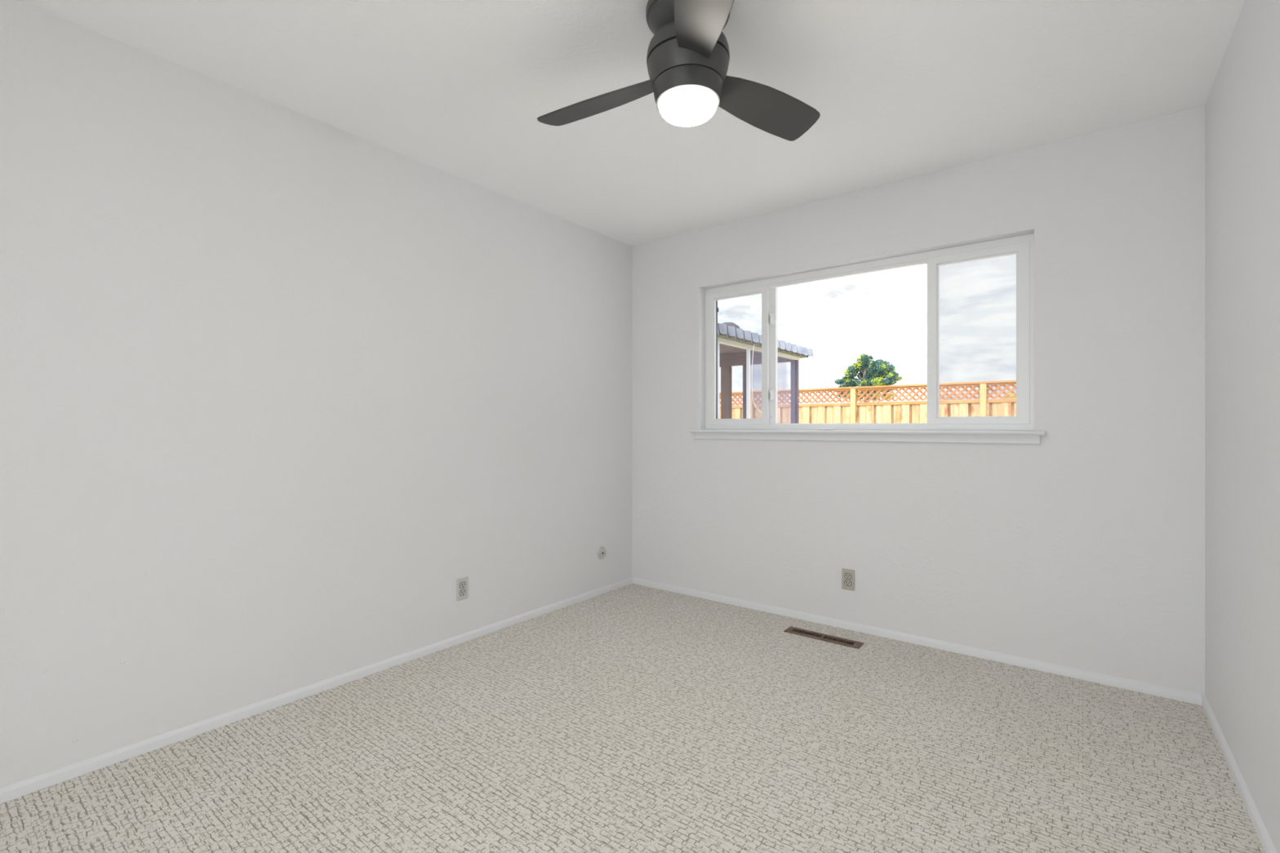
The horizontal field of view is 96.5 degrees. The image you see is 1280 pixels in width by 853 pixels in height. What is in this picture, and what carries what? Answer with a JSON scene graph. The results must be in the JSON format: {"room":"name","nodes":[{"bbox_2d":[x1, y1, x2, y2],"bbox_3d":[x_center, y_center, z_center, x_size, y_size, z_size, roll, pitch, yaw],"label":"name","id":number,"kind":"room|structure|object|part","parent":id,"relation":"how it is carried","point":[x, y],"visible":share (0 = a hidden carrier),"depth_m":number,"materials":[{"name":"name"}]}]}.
{"room":"empty bedroom","nodes":[
{"label":"empty bedroom","id":0,"kind":"room"},
{"bbox_2d":[0,0,632,788],"bbox_3d":[-1.409,0.053,2.510,0.142,2.760,4.245,0,0,38],"label":"wall","id":1,"kind":"structure","parent":0,"point":[276,380],"depth_m":2.26,"materials":[{"name":"paint"}]},
{"bbox_2d":[0,577,633,804],"bbox_3d":[-1.350,1.114,2.465,0.011,0.046,4.245,0,0,38],"label":"baseboard","id":2,"kind":"structure","parent":1,"relation":"attached to","point":[54,777],"depth_m":2.24,"materials":[{"name":"white paint"}]},
{"bbox_2d":[456,576,468,600],"bbox_3d":[-0.933,0.853,3.006,0.009,0.115,0.071,0,0,38],"label":"wall outlet","id":3,"kind":"object","parent":1,"relation":"attached to","point":[462,584],"visible":1,"depth_m":3.00,"materials":[{"name":"grey plastic"}]},
{"bbox_2d":[459,589,466,595],"bbox_3d":[-0.931,0.873,3.004,0.001,0.033,0.040,0,0,38],"label":"receptacle","id":4,"kind":"object","parent":3,"relation":"attached to","point":[462,592],"depth_m":3.00,"materials":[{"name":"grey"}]},
{"bbox_2d":[459,582,466,588],"bbox_3d":[-0.931,0.834,3.004,0.001,0.033,0.040,0,0,38],"label":"receptacle","id":5,"kind":"object","parent":3,"relation":"attached to","point":[462,584],"depth_m":3.00,"materials":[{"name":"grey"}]},
{"bbox_2d":[597,546,605,559],"bbox_3d":[-0.257,0.858,3.875,0.013,0.086,0.086,0,0,38],"label":"cable jack","id":6,"kind":"object","parent":1,"relation":"attached to","point":[602,550],"visible":1,"depth_m":3.87,"materials":[{"name":"grey plastic"}]},
{"bbox_2d":[17,0,1244,246],"bbox_3d":[-0.178,-1.377,1.557,2.976,0.140,4.245,0,0,38],"label":"ceiling","id":7,"kind":"structure","parent":0,"point":[900,90],"depth_m":2.15,"materials":[{"name":"paint"}]},
{"bbox_2d":[537,0,820,141],"bbox_3d":[0.114,-1.135,1.857,0.938,0.344,0.977,0,0,38],"label":"ceiling fan","id":8,"kind":"object","parent":7,"relation":"hanging from","point":[688,55],"visible":1,"depth_m":1.74,"materials":[{"name":"grey metal"}]},
{"bbox_3d":[-0.132,-1.086,1.928,0.461,0.056,0.148,0,0,28],"label":"blade","id":9,"kind":"part","parent":8,"relation":"part of","materials":[{"name":"grey"}]},
{"bbox_3d":[0.149,-1.033,1.780,0.216,0.056,0.216,0,0,38],"label":"lamp shade","id":10,"kind":"part","parent":8,"relation":"part of","materials":[{"name":"grey glass"}]},
{"bbox_3d":[0.149,-0.990,1.780,0.181,0.053,0.181,0,0,38],"label":"lamp globe","id":11,"kind":"part","parent":8,"relation":"part of","materials":[{"name":"white glass"}]},
{"bbox_3d":[0.162,-1.086,1.463,0.148,0.056,0.461,0,0,-2],"label":"blade","id":12,"kind":"part","parent":8,"relation":"part of","materials":[{"name":"grey"}]},
{"bbox_3d":[0.418,-1.086,1.950,0.461,0.056,0.148,0,0,-32],"label":"blade","id":13,"kind":"part","parent":8,"relation":"part of","materials":[{"name":"grey"}]},
{"bbox_2d":[0,583,1264,852],"bbox_3d":[-0.178,1.183,1.557,2.976,0.100,4.245,0,0,38],"label":"floor","id":14,"kind":"structure","parent":0,"point":[632,717],"depth_m":1.97,"materials":[{"name":"carpet"}]},
{"bbox_2d":[783,626,864,648],"bbox_3d":[0.981,1.178,3.070,0.406,0.100,0.094,0,0,38],"label":"floor vent","id":15,"kind":"object","parent":14,"relation":"in","point":[840,641],"visible":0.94,"depth_m":3.06,"materials":[{"name":"brown metal"}]},
{"bbox_2d":[632,105,1204,697],"bbox_3d":[1.164,0.053,3.291,3.256,2.760,0.140,0,0,38],"label":"wall","id":16,"kind":"structure","parent":0,"point":[1082,547],"depth_m":2.76,"materials":[{"name":"paint"}]},
{"bbox_2d":[841,568,854,591],"bbox_3d":[1.164,0.856,3.197,0.071,0.115,0.009,0,0,38],"label":"wall outlet","id":17,"kind":"object","parent":16,"relation":"attached to","point":[847,575],"visible":1,"depth_m":3.19,"materials":[{"name":"grey plastic"}]},
{"bbox_2d":[844,579,851,586],"bbox_3d":[1.163,0.876,3.196,0.040,0.033,0.001,0,0,38],"label":"receptacle","id":18,"kind":"object","parent":17,"relation":"attached to","point":[846,582],"depth_m":3.19,"materials":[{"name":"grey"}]},
{"bbox_2d":[844,573,851,579],"bbox_3d":[1.163,0.837,3.196,0.040,0.033,0.001,0,0,38],"label":"receptacle","id":19,"kind":"object","parent":17,"relation":"attached to","point":[846,575],"depth_m":3.19,"materials":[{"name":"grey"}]},
{"bbox_2d":[689,233,1045,444],"bbox_3d":[1.145,-0.421,3.274,1.926,1.008,0.181,0,0,38],"label":"window","id":20,"kind":"structure","parent":16,"relation":"in","point":[1020,428],"depth_m":3.02,"materials":[{"name":"white plastic"}]},
{"bbox_3d":[0.666,-0.449,3.745,0.391,0.865,0.012,0,0,38],"label":"screen frame","id":21,"kind":"part","parent":20,"relation":"part of","materials":[{"name":"white metal"}]},
{"bbox_3d":[0.634,-0.450,3.715,0.438,0.877,0.034,0,0,38],"label":"sash","id":22,"kind":"part","parent":20,"relation":"part of","materials":[{"name":"clear glass"}]},
{"bbox_3d":[0.818,-0.676,3.571,0.016,0.061,0.015,0,0,38],"label":"latch lever","id":23,"kind":"part","parent":20,"relation":"part of","materials":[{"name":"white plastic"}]},
{"bbox_3d":[0.818,-0.196,3.571,0.016,0.061,0.015,0,0,38],"label":"latch lever","id":24,"kind":"part","parent":20,"relation":"part of","materials":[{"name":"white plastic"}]},
{"bbox_3d":[1.186,-0.451,3.329,0.936,0.876,0.030,0,0,38],"label":"sash","id":25,"kind":"part","parent":20,"relation":"part of","materials":[{"name":"clear glass"}]},
{"bbox_3d":[1.126,0.031,3.249,1.926,0.020,0.118,0,0,38],"label":"sill","id":26,"kind":"part","parent":20,"relation":"part of","materials":[{"name":"white paint"}]},
{"bbox_3d":[1.702,-0.450,2.889,0.446,0.877,0.034,0,0,38],"label":"sash","id":27,"kind":"part","parent":20,"relation":"part of","materials":[{"name":"clear glass"}]},
{"bbox_2d":[632,577,1201,705],"bbox_3d":[1.118,1.114,3.231,2.954,0.046,0.011,0,0,38],"label":"baseboard","id":28,"kind":"structure","parent":16,"relation":"attached to","point":[1117,682],"depth_m":2.86,"materials":[{"name":"white paint"}]},
{"bbox_2d":[1204,0,1279,852],"bbox_3d":[1.054,0.053,0.604,0.140,2.760,4.245,0,0,38],"label":"wall","id":29,"kind":"structure","parent":0,"point":[1242,104],"depth_m":1.74,"materials":[{"name":"paint"}]},
{"bbox_2d":[1201,694,1277,852],"bbox_3d":[0.994,1.114,0.650,0.011,0.046,4.245,0,0,38],"label":"baseboard","id":30,"kind":"structure","parent":29,"relation":"attached to","point":[1266,842],"depth_m":1.77,"materials":[{"name":"white paint"}]},
{"label":"outside","id":31,"kind":"structure","parent":0,"visible":0},
{"bbox_3d":[27.269,1.583,43.387,130.000,0.200,118.000,0,0,38],"label":"ground","id":32,"kind":"structure","parent":31,"visible":0},
{"bbox_2d":[719,380,1016,423],"bbox_3d":[3.503,0.418,9.374,11.118,2.130,0.108,0,0,38],"label":"lattice fence","id":33,"kind":"object","parent":32,"relation":"on","point":[912,411],"visible":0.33,"depth_m":9.07,"materials":[{"name":"brown wood"}]},
{"bbox_3d":[1.325,-0.366,11.068,1.759,0.049,0.064,0,0,38],"label":"rail","id":34,"kind":"part","parent":33,"relation":"part of","materials":[{"name":"brown wood"}]},
{"bbox_3d":[1.322,-0.504,11.063,1.759,0.215,0.020,0,0,38],"label":"lattice panel","id":35,"kind":"part","parent":33,"relation":"part of","materials":[{"name":"brown wood"}]},
{"bbox_3d":[1.321,-0.618,11.064,1.840,0.058,0.108,0,0,38],"label":"cap rail","id":36,"kind":"part","parent":33,"relation":"part of","materials":[{"name":"brown wood"}]},
{"bbox_3d":[1.328,0.546,11.071,1.759,1.774,0.052,0,0,38],"label":"board panel","id":37,"kind":"part","parent":33,"relation":"part of","materials":[{"name":"brown wood"}]},
{"bbox_3d":[2.048,0.432,10.499,0.080,2.102,0.092,0,0,38],"label":"post","id":38,"kind":"part","parent":33,"relation":"part of","materials":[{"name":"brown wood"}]},
{"bbox_3d":[2.780,-0.366,9.942,1.759,0.049,0.064,0,0,38],"label":"rail","id":39,"kind":"part","parent":33,"relation":"part of","materials":[{"name":"brown wood"}]},
{"bbox_3d":[2.776,-0.618,9.937,1.840,0.058,0.108,0,0,38],"label":"cap rail","id":40,"kind":"part","parent":33,"relation":"part of","materials":[{"name":"brown wood"}]},
{"bbox_3d":[2.776,-0.504,9.937,1.759,0.215,0.020,0,0,38],"label":"lattice panel","id":41,"kind":"part","parent":33,"relation":"part of","materials":[{"name":"brown wood"}]},
{"bbox_3d":[2.783,0.546,9.945,1.759,1.774,0.052,0,0,38],"label":"board panel","id":42,"kind":"part","parent":33,"relation":"part of","materials":[{"name":"brown wood"}]},
{"bbox_3d":[3.503,0.432,9.372,0.080,2.102,0.092,0,0,38],"label":"post","id":43,"kind":"part","parent":33,"relation":"part of","materials":[{"name":"brown wood"}]},
{"bbox_3d":[4.234,-0.366,8.816,1.757,0.049,0.064,0,0,38],"label":"rail","id":44,"kind":"part","parent":33,"relation":"part of","materials":[{"name":"brown wood"}]},
{"bbox_3d":[4.237,0.546,8.819,1.757,1.774,0.052,0,0,38],"label":"board panel","id":45,"kind":"part","parent":33,"relation":"part of","materials":[{"name":"brown wood"}]},
{"bbox_3d":[4.231,-0.504,8.811,1.757,0.215,0.020,0,0,38],"label":"lattice panel","id":46,"kind":"part","parent":33,"relation":"part of","materials":[{"name":"brown wood"}]},
{"bbox_3d":[4.230,-0.618,8.811,1.838,0.058,0.108,0,0,38],"label":"cap rail","id":47,"kind":"part","parent":33,"relation":"part of","materials":[{"name":"brown wood"}]},
{"bbox_3d":[4.956,0.432,8.247,0.080,2.102,0.092,0,0,38],"label":"post","id":48,"kind":"part","parent":33,"relation":"part of","materials":[{"name":"brown wood"}]},
{"bbox_3d":[5.684,-0.618,7.686,1.840,0.058,0.108,0,0,38],"label":"cap rail","id":49,"kind":"part","parent":33,"relation":"part of","materials":[{"name":"brown wood"}]},
{"bbox_3d":[5.688,-0.366,7.690,1.759,0.049,0.064,0,0,38],"label":"rail","id":50,"kind":"part","parent":33,"relation":"part of","materials":[{"name":"brown wood"}]},
{"bbox_3d":[5.685,-0.504,7.685,1.759,0.215,0.020,0,0,38],"label":"lattice panel","id":51,"kind":"part","parent":33,"relation":"part of","materials":[{"name":"brown wood"}]},
{"bbox_3d":[5.691,0.546,7.693,1.759,1.774,0.052,0,0,38],"label":"board panel","id":52,"kind":"part","parent":33,"relation":"part of","materials":[{"name":"brown wood"}]},
{"bbox_2d":[834,353,902,402],"bbox_3d":[21.218,-2.644,53.122,5.734,8.274,3.996,0,0,38],"label":"leafy tree","id":53,"kind":"object","parent":32,"relation":"on","point":[878,369],"visible":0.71,"depth_m":52.58,"materials":[{"name":"green plant"}]},
{"bbox_3d":[-0.587,1.468,6.134,3.961,0.030,2.142,0,0,38],"label":"patio slab","id":54,"kind":"object","parent":32,"relation":"on","visible":0},
{"bbox_2d":[717,323,813,423],"bbox_3d":[-0.503,0.281,6.182,4.035,2.404,2.335,0,0,38],"label":"pergola","id":55,"kind":"object","parent":54,"relation":"on","point":[735,345],"visible":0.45,"depth_m":5.73,"materials":[{"name":"beige wood"}]},
{"bbox_3d":[0.942,0.415,6.242,0.108,2.137,0.060,0,0,38],"label":"post","id":56,"kind":"part","parent":55,"relation":"part of","materials":[{"name":"brown wood"}]},
{"bbox_2d":[723,322,739,328],"bbox_3d":[0.946,-0.963,6.122,0.370,0.301,0.414,0,0,38],"label":"roof vent","id":57,"kind":"object","parent":55,"relation":"on","point":[732,324],"visible":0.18,"depth_m":6.03,"materials":[{"name":"grey metal"}]},
{"bbox_3d":[1.134,0.415,6.093,0.056,2.137,0.060,0,0,38],"label":"post","id":58,"kind":"part","parent":55,"relation":"part of","materials":[{"name":"brown wood"}]},
{"bbox_3d":[-0.019,-0.717,6.940,3.872,0.024,0.008,0,0,38],"label":"header trim","id":59,"kind":"part","parent":55,"relation":"part of","materials":[{"name":"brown wood"}]},
{"bbox_2d":[751,343,761,413],"bbox_3d":[1.018,0.391,4.909,0.006,2.185,0.256,0,0,38],"label":"cord","id":60,"kind":"object","parent":55,"relation":"hanging from","point":[753,344],"visible":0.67,"depth_m":4.82,"materials":[{"name":"white fabric"}]},
{"bbox_3d":[1.560,0.408,5.763,0.064,2.150,0.060,0,0,38],"label":"corner post","id":61,"kind":"part","parent":55,"relation":"part of","materials":[{"name":"wood"}]}
]}

